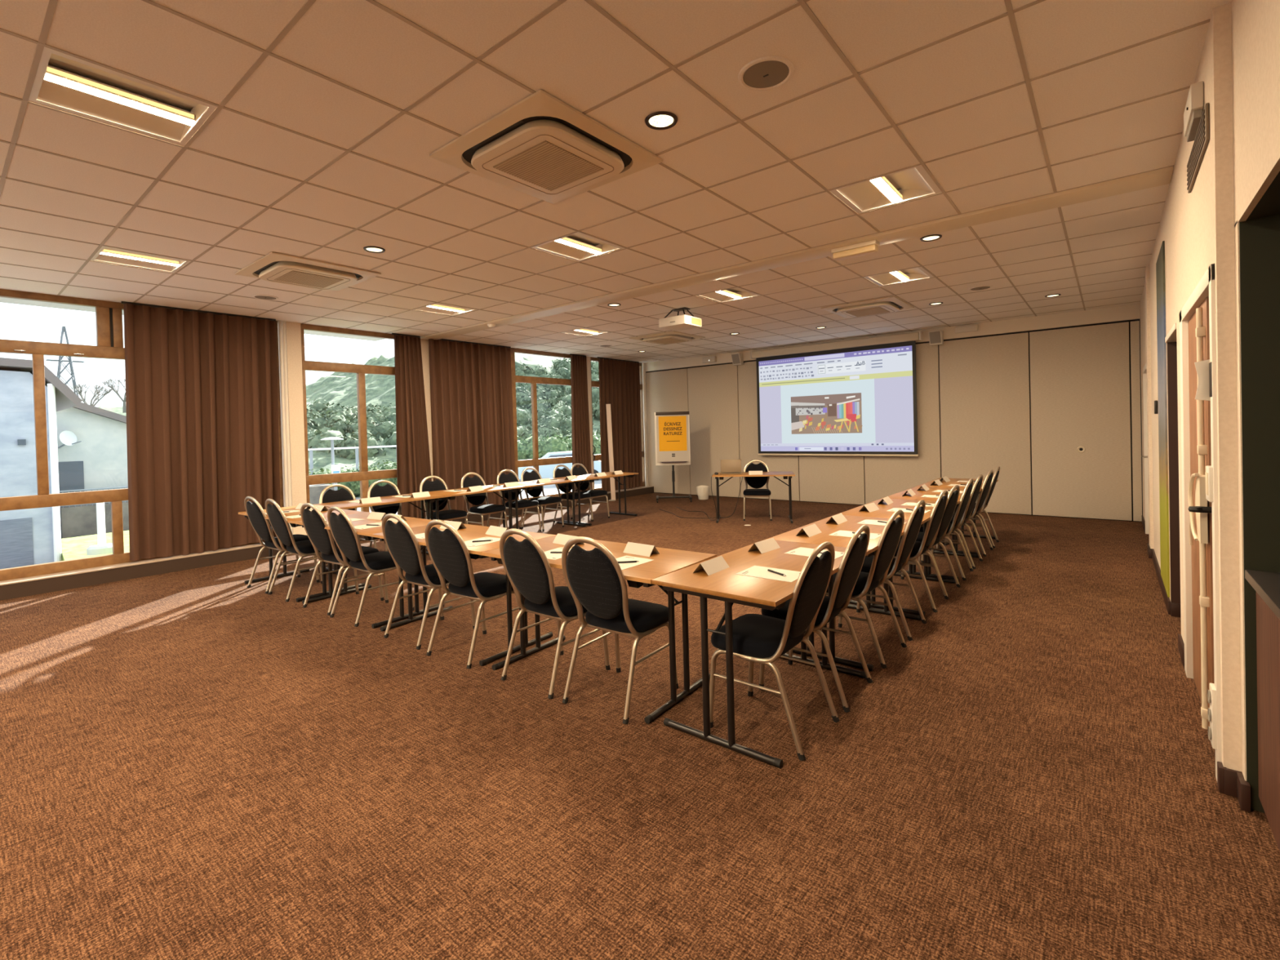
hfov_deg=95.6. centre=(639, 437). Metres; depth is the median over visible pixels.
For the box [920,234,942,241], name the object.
recessed light
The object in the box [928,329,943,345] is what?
wall speaker
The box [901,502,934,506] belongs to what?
sheet
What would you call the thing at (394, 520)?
name tent
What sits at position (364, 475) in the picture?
window
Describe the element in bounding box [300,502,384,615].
banquet chair
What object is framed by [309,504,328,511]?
name tent
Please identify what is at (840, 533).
sheet
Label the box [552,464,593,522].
banquet chair
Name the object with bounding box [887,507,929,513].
sheet
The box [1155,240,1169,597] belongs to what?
wall mural
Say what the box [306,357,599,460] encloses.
trees
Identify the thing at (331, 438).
street lamp
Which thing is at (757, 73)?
grille
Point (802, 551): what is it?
sheet
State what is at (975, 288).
grille
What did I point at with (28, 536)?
house
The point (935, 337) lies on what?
grille
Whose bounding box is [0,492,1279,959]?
floor
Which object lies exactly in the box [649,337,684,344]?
grille
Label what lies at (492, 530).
name tent
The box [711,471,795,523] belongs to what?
folding table
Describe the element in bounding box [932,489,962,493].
sheet
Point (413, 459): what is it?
curtain
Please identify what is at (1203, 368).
wall telephone
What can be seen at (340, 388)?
hill
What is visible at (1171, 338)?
door
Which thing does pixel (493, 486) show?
sheet
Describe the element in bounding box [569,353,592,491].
curtain
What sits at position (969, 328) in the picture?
emergency light
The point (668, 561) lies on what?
folding table
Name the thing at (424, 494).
name tent
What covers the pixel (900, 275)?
diffuser
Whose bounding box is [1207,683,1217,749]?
power outlet
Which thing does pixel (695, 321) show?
vent
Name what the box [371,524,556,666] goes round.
folding table
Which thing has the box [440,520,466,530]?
name tent
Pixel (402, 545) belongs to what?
banquet chair
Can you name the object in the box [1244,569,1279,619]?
countertop
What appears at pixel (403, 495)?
sheet
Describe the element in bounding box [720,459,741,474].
laptop
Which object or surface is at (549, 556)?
sheet
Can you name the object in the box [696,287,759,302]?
ceiling light
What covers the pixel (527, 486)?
folding table
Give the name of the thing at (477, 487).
name tent
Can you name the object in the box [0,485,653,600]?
trim
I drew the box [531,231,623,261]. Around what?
ceiling light
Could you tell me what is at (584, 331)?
diffuser
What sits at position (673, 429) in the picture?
poster
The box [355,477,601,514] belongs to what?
ground
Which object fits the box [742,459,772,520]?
banquet chair
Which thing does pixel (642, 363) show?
trim
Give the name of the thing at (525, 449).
shrubs
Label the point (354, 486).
clipped hedge
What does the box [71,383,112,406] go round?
bare tree
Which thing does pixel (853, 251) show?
diffuser
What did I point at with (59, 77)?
diffuser
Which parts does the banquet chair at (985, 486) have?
leg, frame, leg, backrest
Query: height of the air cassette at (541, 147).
0.066 m
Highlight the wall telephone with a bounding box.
[1194,359,1212,400]
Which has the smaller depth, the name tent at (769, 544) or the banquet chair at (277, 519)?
the name tent at (769, 544)
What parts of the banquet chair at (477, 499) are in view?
backrest, frame, leg, seat, leg, seat rail, leg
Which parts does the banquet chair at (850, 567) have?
leg, leg, seat, leg, frame, backrest, leg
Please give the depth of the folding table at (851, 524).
3.92 m
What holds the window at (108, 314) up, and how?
in the wall at (293, 331)
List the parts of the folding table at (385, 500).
leg, leg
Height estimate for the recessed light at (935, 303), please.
0.008 m
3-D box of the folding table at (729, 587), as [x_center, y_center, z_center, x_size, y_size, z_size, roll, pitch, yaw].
[0.712,1.052,3.137,0.664,0.740,1.238,-1,1,39]
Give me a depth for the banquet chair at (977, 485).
5.90 m
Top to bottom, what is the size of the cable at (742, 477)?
0.720 m
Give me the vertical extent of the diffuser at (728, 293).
0.004 m
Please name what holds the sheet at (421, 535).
on the folding table at (470, 532)
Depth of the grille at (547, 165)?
3.26 m
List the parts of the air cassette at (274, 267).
panel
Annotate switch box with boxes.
[1204,465,1213,502]
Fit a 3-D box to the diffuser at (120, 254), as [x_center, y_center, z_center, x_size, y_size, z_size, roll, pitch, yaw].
[-4.276,-1.524,4.973,0.066,0.004,0.512,-1,1,39]
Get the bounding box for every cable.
[660,477,742,518]
[676,475,716,520]
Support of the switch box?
attached to the wall at (1229, 219)
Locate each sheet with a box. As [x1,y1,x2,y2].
[265,510,298,514]
[285,515,301,518]
[327,518,364,523]
[346,499,359,502]
[354,522,382,529]
[391,494,411,497]
[414,530,443,538]
[444,488,466,492]
[463,537,506,546]
[484,484,502,487]
[543,546,571,559]
[615,555,653,569]
[736,565,800,582]
[784,546,844,559]
[828,530,881,539]
[857,519,906,525]
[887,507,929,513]
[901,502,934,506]
[920,494,938,497]
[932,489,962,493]
[947,484,973,486]
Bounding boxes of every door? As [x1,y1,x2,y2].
[1142,364,1148,533]
[1164,322,1180,617]
[1179,263,1222,781]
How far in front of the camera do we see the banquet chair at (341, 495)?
6.83 m
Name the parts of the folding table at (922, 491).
leg, leg, leg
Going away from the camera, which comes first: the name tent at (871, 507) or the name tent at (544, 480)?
the name tent at (871, 507)
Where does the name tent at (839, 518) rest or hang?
on the folding table at (851, 524)
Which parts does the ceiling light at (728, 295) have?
plate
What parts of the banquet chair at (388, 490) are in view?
frame, backrest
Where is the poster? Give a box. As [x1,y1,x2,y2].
[658,415,687,451]
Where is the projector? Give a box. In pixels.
[658,307,702,331]
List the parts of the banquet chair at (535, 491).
leg, backrest, frame, leg, seat, seat rail, leg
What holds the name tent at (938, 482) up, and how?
on the folding table at (953, 481)
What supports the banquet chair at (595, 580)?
on the floor
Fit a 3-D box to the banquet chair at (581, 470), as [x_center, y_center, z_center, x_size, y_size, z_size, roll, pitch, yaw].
[-0.866,0.914,9.836,0.548,0.940,0.443,-1,1,39]
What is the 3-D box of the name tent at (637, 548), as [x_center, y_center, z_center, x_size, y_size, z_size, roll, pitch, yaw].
[0.006,0.667,3.482,0.210,0.057,0.096,-1,1,41]
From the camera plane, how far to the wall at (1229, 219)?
2.21 m
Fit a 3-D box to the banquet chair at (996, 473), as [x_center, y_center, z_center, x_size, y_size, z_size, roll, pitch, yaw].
[4.039,0.819,7.021,0.548,0.940,0.443,-1,1,37]
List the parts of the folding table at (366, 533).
leg, leg, leg, leg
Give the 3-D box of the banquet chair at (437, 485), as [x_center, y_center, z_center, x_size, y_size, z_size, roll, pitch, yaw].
[-2.606,0.988,7.695,0.548,0.940,0.443,-1,1,39]
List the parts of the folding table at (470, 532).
leg, leg, rail, leg, leg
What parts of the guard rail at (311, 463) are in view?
post, post, rail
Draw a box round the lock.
[1076,445,1085,453]
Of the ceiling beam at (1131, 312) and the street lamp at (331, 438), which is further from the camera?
the street lamp at (331, 438)
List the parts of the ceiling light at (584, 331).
plate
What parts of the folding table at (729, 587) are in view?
leg, rail, leg, leg, leg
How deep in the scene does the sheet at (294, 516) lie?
5.50 m
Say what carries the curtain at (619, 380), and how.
hanging from the ceiling
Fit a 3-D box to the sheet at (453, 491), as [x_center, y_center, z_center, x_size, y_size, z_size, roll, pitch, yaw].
[-2.435,0.707,7.675,0.297,0.002,0.210,-1,1,41]
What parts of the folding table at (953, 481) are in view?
leg, leg, leg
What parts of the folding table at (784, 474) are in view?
leg, leg, leg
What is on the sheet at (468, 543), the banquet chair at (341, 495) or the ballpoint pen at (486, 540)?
the ballpoint pen at (486, 540)
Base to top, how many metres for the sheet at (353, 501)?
0.002 m
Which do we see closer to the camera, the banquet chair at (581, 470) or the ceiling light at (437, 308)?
the ceiling light at (437, 308)
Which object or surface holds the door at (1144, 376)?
in the wall at (1229, 219)
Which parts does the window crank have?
rod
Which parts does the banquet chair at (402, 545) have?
leg, backrest, frame, seat rail, seat, leg, leg, leg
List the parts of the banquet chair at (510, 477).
leg, backrest, frame, seat, leg, seat rail, leg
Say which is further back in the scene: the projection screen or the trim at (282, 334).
the projection screen
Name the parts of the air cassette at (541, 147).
panel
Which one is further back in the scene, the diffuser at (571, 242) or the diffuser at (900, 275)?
the diffuser at (900, 275)
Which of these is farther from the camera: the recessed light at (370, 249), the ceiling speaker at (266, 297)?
the ceiling speaker at (266, 297)
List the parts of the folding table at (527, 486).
leg, leg, leg, leg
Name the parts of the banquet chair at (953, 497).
seat, leg, frame, backrest, leg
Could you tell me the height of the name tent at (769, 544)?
0.057 m
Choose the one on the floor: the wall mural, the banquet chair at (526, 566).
the banquet chair at (526, 566)
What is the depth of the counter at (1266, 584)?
1.97 m
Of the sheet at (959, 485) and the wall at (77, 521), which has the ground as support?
the wall at (77, 521)
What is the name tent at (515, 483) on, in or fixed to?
on the folding table at (447, 495)
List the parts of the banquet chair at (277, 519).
leg, backrest, frame, leg, seat, leg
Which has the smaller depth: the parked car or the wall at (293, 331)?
the wall at (293, 331)
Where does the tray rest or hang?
on the flip chart
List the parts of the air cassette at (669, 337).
panel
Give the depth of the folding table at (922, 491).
5.95 m
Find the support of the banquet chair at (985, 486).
on the floor
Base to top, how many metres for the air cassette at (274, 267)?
0.066 m
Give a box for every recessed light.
[363,245,385,253]
[607,302,621,306]
[644,111,677,129]
[815,326,826,328]
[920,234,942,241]
[928,302,942,305]
[1044,293,1061,297]
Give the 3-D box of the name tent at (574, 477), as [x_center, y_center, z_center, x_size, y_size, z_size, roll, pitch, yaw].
[-1.069,0.626,8.985,0.096,0.057,0.210,-1,1,33]
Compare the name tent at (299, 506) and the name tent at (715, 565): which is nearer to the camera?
the name tent at (715, 565)
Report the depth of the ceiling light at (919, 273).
6.33 m
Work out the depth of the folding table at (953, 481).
6.97 m
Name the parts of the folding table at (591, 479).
leg, leg, leg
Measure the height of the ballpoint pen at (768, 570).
0.011 m
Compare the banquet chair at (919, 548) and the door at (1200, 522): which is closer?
the door at (1200, 522)
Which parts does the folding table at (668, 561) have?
leg, leg, rail, leg, leg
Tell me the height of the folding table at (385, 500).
0.740 m
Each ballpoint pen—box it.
[472,539,493,542]
[550,551,568,553]
[617,560,639,563]
[767,568,786,576]
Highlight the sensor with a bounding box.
[1154,400,1157,413]
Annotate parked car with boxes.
[518,450,601,480]
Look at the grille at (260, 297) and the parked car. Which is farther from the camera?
the parked car
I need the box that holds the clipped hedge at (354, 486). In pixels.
[308,459,397,497]
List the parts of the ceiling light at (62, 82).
plate, plate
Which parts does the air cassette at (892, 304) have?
panel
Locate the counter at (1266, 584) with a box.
[1244,569,1279,850]
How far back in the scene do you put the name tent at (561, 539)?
3.84 m
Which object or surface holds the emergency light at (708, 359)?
attached to the wall at (1023, 404)
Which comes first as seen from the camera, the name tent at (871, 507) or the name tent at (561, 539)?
the name tent at (561, 539)
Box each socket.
[1207,689,1210,703]
[1207,707,1211,721]
[1208,726,1211,740]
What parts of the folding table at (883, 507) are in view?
leg, leg, leg, leg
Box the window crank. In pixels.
[591,386,595,460]
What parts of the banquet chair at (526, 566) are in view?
leg, backrest, frame, seat rail, seat, leg, leg, leg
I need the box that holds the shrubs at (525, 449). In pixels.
[517,430,600,460]
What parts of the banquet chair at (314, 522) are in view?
leg, backrest, frame, seat rail, leg, seat, leg, leg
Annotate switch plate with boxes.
[1204,471,1208,495]
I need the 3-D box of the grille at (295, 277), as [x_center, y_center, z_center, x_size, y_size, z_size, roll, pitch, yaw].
[-3.123,-1.486,5.478,0.440,0.004,0.440,-1,1,39]
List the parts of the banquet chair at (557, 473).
leg, backrest, frame, seat, leg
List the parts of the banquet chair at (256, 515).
leg, backrest, frame, leg, seat, leg, leg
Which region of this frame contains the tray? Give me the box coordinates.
[660,461,687,462]
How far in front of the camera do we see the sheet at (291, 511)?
5.92 m
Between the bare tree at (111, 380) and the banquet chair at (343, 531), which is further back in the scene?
the bare tree at (111, 380)
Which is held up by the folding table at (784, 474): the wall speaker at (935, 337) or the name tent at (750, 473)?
the name tent at (750, 473)
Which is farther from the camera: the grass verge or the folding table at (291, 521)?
the grass verge
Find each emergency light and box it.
[702,355,716,363]
[831,240,879,260]
[955,324,977,333]
[1183,80,1204,142]
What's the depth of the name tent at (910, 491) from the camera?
5.90 m
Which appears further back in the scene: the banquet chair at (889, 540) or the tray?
the tray
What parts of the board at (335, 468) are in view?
panel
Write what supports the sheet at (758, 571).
on the folding table at (729, 587)
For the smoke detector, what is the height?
0.044 m
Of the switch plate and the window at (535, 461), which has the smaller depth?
the switch plate
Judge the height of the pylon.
9.836 m
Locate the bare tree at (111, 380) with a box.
[102,377,126,413]
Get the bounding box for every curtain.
[120,301,280,560]
[391,333,434,518]
[428,338,515,511]
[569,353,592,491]
[597,356,642,491]
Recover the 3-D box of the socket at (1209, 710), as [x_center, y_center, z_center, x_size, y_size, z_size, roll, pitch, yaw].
[2.315,1.129,2.360,0.006,0.052,0.052,-1,1,39]
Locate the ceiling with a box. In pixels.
[0,0,1231,362]
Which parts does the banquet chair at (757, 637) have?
leg, leg, seat, leg, frame, backrest, leg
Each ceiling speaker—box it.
[252,294,278,300]
[599,344,612,346]
[737,56,794,90]
[968,284,992,290]
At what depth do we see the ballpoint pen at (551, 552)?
3.53 m
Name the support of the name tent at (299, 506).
on the folding table at (291, 521)
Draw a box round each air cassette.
[234,252,381,291]
[429,89,662,204]
[629,330,705,344]
[821,296,914,317]
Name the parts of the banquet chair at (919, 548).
seat, frame, leg, backrest, leg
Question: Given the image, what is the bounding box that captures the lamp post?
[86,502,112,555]
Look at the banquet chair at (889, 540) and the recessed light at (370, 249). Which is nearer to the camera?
the banquet chair at (889, 540)
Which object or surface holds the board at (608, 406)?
on the floor
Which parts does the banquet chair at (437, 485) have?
backrest, frame, seat, seat rail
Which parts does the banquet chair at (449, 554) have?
leg, backrest, frame, seat rail, seat, leg, leg, leg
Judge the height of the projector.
0.240 m
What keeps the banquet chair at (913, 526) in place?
on the floor
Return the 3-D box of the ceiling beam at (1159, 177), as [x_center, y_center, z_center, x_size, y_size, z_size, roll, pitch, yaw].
[-0.012,-1.648,6.540,8.870,0.052,0.280,-1,1,39]
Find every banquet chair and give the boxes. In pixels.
[244,496,319,593]
[265,498,342,601]
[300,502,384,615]
[319,484,376,566]
[327,506,414,626]
[367,480,420,551]
[382,513,475,649]
[419,475,467,547]
[424,520,519,668]
[461,472,507,528]
[497,469,541,532]
[499,528,610,698]
[520,466,564,531]
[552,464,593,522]
[561,536,678,724]
[570,462,609,521]
[709,541,839,760]
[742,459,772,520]
[759,524,872,712]
[806,509,906,668]
[838,499,926,640]
[874,489,949,612]
[899,484,960,596]
[907,478,973,580]
[920,474,982,568]
[936,469,993,556]
[946,466,999,548]
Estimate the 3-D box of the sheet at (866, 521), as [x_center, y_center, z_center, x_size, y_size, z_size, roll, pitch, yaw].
[1.797,0.637,4.313,0.297,0.002,0.210,-1,1,39]
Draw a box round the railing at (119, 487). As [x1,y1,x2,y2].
[59,485,128,507]
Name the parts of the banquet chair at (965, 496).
seat, leg, frame, backrest, leg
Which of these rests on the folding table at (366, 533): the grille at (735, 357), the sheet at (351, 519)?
the sheet at (351, 519)
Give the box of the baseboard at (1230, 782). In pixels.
[1142,515,1250,812]
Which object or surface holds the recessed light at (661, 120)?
in the ceiling
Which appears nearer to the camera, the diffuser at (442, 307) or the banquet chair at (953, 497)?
the banquet chair at (953, 497)
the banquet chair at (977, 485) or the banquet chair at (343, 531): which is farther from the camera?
the banquet chair at (977, 485)
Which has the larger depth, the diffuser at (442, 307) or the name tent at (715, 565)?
the diffuser at (442, 307)
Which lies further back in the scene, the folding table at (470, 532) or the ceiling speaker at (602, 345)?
the ceiling speaker at (602, 345)
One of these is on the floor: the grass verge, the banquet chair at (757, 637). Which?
the banquet chair at (757, 637)
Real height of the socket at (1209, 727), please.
0.052 m
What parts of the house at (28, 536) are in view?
garage door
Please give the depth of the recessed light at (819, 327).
9.32 m
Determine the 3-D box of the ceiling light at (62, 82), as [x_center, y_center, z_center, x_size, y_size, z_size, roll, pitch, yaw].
[-2.373,-1.591,2.670,0.568,0.112,0.568,-1,1,39]
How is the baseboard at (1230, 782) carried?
attached to the wall at (1229, 219)
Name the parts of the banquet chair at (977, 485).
seat, leg, frame, leg, backrest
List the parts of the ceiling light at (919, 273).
plate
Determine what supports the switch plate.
attached to the switch box
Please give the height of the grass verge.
0.390 m
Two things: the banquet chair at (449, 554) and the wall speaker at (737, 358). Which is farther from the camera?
the wall speaker at (737, 358)
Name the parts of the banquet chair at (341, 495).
frame, backrest, leg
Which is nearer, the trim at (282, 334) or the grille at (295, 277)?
the grille at (295, 277)
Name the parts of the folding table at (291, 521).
leg, leg, leg, leg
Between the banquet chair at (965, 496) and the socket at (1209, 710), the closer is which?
the socket at (1209, 710)
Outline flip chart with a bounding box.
[654,411,692,502]
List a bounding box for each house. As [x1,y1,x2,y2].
[0,357,82,568]
[56,402,128,493]
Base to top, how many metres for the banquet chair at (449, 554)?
0.940 m
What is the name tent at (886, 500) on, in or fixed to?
on the folding table at (883, 507)
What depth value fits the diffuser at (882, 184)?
3.91 m
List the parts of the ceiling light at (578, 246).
plate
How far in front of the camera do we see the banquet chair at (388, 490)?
7.26 m
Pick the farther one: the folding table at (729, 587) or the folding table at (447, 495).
the folding table at (447, 495)
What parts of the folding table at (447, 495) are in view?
leg, leg, leg, leg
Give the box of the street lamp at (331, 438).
[320,436,343,490]
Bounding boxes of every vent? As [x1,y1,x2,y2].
[17,439,26,444]
[691,317,701,325]
[1186,102,1209,193]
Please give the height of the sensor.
0.120 m
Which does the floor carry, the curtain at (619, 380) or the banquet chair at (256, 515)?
the banquet chair at (256, 515)
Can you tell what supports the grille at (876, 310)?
attached to the air cassette at (892, 304)
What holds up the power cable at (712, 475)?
on the floor
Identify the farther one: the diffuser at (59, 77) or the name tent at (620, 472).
the name tent at (620, 472)
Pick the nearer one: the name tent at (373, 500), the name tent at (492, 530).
the name tent at (492, 530)
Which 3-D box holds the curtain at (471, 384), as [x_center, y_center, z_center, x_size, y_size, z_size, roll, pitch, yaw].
[-2.811,-0.181,9.901,0.126,2.864,1.669,-1,1,39]
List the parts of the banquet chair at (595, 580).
leg, backrest, frame, seat rail, leg, seat, leg, leg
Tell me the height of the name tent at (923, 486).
0.057 m
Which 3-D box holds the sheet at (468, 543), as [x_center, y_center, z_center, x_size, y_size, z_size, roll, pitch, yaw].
[-1.100,0.718,3.990,0.210,0.002,0.297,-1,1,32]
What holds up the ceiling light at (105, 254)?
attached to the ceiling
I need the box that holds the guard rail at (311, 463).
[307,439,544,475]
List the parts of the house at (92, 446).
satellite dish, dish arm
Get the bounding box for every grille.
[254,295,275,299]
[274,270,343,288]
[493,140,604,191]
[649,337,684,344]
[731,353,740,364]
[742,60,789,88]
[845,306,889,316]
[928,331,941,343]
[970,286,990,290]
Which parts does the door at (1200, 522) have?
knob, push plate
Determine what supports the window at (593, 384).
in the wall at (293, 331)
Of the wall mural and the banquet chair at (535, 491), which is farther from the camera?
the banquet chair at (535, 491)
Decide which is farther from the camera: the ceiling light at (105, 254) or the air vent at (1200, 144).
the ceiling light at (105, 254)
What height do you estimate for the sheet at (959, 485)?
0.002 m
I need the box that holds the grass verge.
[61,530,129,560]
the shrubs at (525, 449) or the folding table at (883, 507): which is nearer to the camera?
the folding table at (883, 507)
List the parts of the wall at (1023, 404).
panel, panel, panel, panel, panel, panel, panel, panel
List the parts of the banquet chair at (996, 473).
leg, frame, leg, backrest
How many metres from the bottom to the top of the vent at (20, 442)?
0.100 m
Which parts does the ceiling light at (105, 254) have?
plate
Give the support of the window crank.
in the wall at (293, 331)
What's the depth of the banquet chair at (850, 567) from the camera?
3.13 m
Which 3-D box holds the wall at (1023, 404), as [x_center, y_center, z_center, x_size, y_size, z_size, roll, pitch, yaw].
[3.696,-0.187,10.911,9.072,2.860,0.200,-1,1,39]
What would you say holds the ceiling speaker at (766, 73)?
attached to the ceiling
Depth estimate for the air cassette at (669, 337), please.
9.71 m
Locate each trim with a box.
[0,297,383,341]
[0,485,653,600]
[278,320,293,534]
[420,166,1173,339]
[641,362,648,486]
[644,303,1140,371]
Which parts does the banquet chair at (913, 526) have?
leg, leg, seat, leg, frame, backrest, leg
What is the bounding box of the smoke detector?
[487,323,496,328]
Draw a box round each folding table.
[238,505,364,601]
[294,511,444,628]
[314,493,444,575]
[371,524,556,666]
[426,484,524,550]
[481,535,716,724]
[496,477,587,528]
[561,471,638,525]
[651,538,870,768]
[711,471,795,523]
[768,514,923,671]
[837,497,957,616]
[884,486,981,579]
[916,477,998,555]
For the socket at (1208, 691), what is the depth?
2.35 m
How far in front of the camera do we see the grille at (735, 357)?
11.91 m
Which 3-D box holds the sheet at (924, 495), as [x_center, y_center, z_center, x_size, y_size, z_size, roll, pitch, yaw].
[2.958,0.588,5.742,0.297,0.002,0.210,-1,1,36]
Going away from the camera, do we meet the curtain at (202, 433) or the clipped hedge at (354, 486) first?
the curtain at (202, 433)
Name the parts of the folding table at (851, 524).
leg, leg, leg, leg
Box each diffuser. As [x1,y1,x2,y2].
[44,71,194,125]
[100,251,178,266]
[426,305,464,311]
[555,239,601,253]
[574,329,597,333]
[715,290,741,298]
[833,244,878,260]
[870,177,902,202]
[890,271,909,280]
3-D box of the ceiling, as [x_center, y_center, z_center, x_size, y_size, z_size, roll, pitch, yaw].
[-0.337,-1.743,5.208,10.250,0.250,14.151,-1,1,39]
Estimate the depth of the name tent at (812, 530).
3.93 m
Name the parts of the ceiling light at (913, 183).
plate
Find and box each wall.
[59,484,334,538]
[277,320,594,535]
[645,319,1142,521]
[1139,0,1279,813]
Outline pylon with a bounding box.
[45,324,84,396]
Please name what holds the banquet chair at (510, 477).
on the floor
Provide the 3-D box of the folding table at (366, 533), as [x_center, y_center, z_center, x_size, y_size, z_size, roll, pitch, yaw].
[-2.364,1.109,5.087,1.308,0.740,0.664,-1,1,37]
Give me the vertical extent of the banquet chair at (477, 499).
0.940 m
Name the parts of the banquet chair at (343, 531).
leg, backrest, frame, seat rail, leg, seat, leg, leg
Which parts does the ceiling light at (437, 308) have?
plate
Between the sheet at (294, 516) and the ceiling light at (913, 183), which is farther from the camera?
the sheet at (294, 516)
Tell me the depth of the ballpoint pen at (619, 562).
3.23 m
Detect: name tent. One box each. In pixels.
[295,502,310,509]
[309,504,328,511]
[359,497,382,503]
[367,511,386,519]
[387,514,406,522]
[409,491,430,497]
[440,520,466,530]
[466,485,483,491]
[485,525,512,537]
[502,481,519,487]
[536,478,551,483]
[552,533,584,546]
[564,475,577,479]
[594,471,606,476]
[611,470,622,474]
[622,542,659,556]
[693,555,729,575]
[747,537,780,553]
[748,471,762,475]
[795,524,821,537]
[826,512,847,524]
[859,502,879,512]
[877,496,893,505]
[902,488,915,496]
[916,484,928,491]
[929,479,942,485]
[939,475,950,482]
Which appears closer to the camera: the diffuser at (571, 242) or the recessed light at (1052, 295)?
the diffuser at (571, 242)
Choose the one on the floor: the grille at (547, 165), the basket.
the basket
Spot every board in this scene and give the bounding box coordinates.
[331,464,340,490]
[605,404,615,501]
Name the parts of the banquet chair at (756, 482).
leg, backrest, seat, frame, seat rail, leg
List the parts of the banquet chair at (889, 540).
seat, leg, frame, backrest, leg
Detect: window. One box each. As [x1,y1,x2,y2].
[0,288,284,581]
[300,324,425,518]
[429,342,572,512]
[590,356,644,491]
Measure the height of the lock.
0.100 m
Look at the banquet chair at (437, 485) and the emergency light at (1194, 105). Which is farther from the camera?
the banquet chair at (437, 485)
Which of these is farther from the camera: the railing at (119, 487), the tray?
the railing at (119, 487)
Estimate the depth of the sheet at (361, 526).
4.80 m
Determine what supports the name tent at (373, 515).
on the folding table at (366, 533)
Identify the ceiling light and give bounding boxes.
[28,46,217,146]
[90,245,190,273]
[413,302,477,315]
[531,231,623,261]
[560,328,608,336]
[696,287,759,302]
[830,164,942,213]
[863,266,933,286]
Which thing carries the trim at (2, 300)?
attached to the wall at (293, 331)
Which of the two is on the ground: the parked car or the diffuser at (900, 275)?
the parked car
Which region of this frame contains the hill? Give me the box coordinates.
[98,352,599,475]
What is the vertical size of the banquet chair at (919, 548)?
0.940 m
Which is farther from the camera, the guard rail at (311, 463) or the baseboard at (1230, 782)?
the guard rail at (311, 463)
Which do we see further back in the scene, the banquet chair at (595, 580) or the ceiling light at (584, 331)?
the ceiling light at (584, 331)
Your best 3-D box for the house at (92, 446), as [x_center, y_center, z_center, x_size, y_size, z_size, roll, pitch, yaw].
[-15.095,0.650,18.393,7.756,3.495,5.630,-1,1,39]
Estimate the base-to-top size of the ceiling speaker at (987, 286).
0.010 m
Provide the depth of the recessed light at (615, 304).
7.22 m
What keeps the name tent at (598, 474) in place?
on the folding table at (591, 479)
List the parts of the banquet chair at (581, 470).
backrest, frame, seat, leg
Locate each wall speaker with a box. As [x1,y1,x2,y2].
[730,352,743,365]
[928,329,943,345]
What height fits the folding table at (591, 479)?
0.740 m
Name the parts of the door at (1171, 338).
frame, skirting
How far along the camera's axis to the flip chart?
11.85 m
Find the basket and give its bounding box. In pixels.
[696,485,710,499]
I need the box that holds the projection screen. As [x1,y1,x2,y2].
[750,331,923,456]
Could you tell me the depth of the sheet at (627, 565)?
3.28 m
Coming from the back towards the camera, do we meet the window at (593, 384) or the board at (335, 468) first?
the board at (335, 468)
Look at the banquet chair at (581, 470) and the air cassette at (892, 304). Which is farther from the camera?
the banquet chair at (581, 470)

